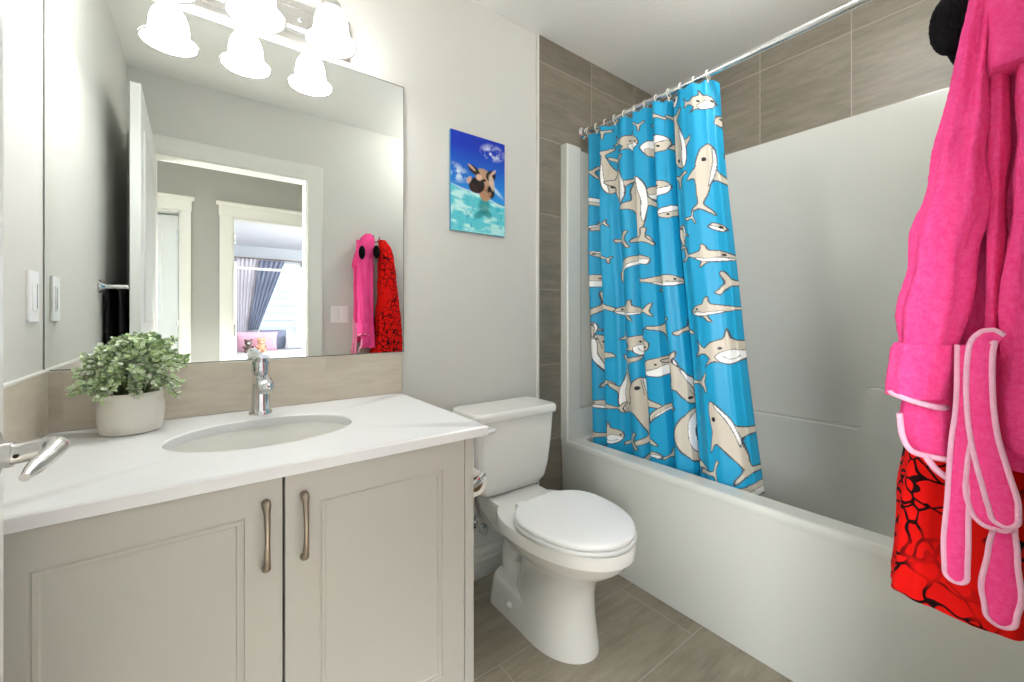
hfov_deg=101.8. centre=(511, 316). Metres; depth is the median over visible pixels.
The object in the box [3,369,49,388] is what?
trim
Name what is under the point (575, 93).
wall tile
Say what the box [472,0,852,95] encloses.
ceiling
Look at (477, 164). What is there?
print
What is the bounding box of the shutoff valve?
[474,496,487,535]
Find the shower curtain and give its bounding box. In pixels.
[588,80,764,494]
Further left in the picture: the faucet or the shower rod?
the faucet
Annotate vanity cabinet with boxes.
[3,422,473,681]
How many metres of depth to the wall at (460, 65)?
1.71 m
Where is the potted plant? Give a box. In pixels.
[65,333,189,436]
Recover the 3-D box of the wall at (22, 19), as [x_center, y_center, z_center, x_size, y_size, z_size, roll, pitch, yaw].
[-0.736,-0.113,0.377,0.120,2.440,1.754,0,0,-37]
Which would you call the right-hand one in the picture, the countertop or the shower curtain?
the shower curtain
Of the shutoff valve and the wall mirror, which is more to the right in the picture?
the shutoff valve
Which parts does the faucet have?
lever, spout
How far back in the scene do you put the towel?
0.68 m
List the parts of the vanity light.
lamp shade, lamp shade, bulb, lamp shade, bulb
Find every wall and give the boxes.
[3,0,42,382]
[48,0,535,548]
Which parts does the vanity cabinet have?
door, handle, handle, door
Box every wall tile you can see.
[539,35,653,490]
[660,0,953,154]
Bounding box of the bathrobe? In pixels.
[885,0,1023,630]
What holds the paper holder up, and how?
attached to the vanity cabinet
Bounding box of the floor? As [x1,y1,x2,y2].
[474,572,792,681]
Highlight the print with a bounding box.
[450,128,504,236]
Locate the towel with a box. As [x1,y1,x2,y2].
[890,446,1023,640]
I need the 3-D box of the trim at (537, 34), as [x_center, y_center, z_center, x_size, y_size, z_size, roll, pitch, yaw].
[0.120,-0.113,1.966,0.010,2.440,0.013,0,0,-37]
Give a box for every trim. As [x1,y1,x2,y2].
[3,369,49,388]
[536,33,538,484]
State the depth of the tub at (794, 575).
1.35 m
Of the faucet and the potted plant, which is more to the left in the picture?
the potted plant
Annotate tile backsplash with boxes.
[3,372,47,442]
[48,352,401,432]
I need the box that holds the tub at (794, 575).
[561,435,1023,681]
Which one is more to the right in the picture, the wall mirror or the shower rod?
the shower rod
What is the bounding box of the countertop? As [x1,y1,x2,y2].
[3,393,488,534]
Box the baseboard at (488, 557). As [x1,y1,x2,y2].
[474,538,503,580]
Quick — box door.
[0,0,69,681]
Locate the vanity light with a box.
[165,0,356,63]
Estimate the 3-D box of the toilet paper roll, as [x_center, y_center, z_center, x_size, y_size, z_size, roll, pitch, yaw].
[-0.132,0.468,1.202,0.069,0.069,0.106,0,0,-37]
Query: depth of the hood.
0.56 m
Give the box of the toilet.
[452,396,636,663]
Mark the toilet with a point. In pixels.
(557, 545)
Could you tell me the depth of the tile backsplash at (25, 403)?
0.89 m
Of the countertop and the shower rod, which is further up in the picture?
the shower rod
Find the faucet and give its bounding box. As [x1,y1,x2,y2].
[248,354,274,415]
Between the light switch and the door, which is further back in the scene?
the light switch
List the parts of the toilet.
flush lever, tank lid, tank, bowl, seat, seat lid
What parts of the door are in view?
lever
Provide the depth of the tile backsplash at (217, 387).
1.26 m
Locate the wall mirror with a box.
[43,0,403,370]
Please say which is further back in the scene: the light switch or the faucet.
the faucet
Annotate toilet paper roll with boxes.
[474,468,486,496]
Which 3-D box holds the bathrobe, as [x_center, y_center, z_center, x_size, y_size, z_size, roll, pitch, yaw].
[0.693,-0.083,0.632,0.177,1.000,0.175,0,0,-37]
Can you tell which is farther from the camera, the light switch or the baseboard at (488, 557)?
the baseboard at (488, 557)
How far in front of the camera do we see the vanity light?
1.24 m
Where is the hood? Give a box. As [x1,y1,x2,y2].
[984,0,1023,78]
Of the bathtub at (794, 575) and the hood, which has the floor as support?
the bathtub at (794, 575)
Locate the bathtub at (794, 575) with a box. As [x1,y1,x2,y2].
[561,87,1023,681]
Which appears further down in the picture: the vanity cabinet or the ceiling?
the vanity cabinet
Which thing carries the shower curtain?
hanging from the shower rod
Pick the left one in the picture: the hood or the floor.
the floor
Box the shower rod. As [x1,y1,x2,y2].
[579,0,873,139]
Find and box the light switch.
[26,269,38,321]
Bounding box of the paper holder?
[474,472,486,487]
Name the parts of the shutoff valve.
valve handle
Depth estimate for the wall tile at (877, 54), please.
1.81 m

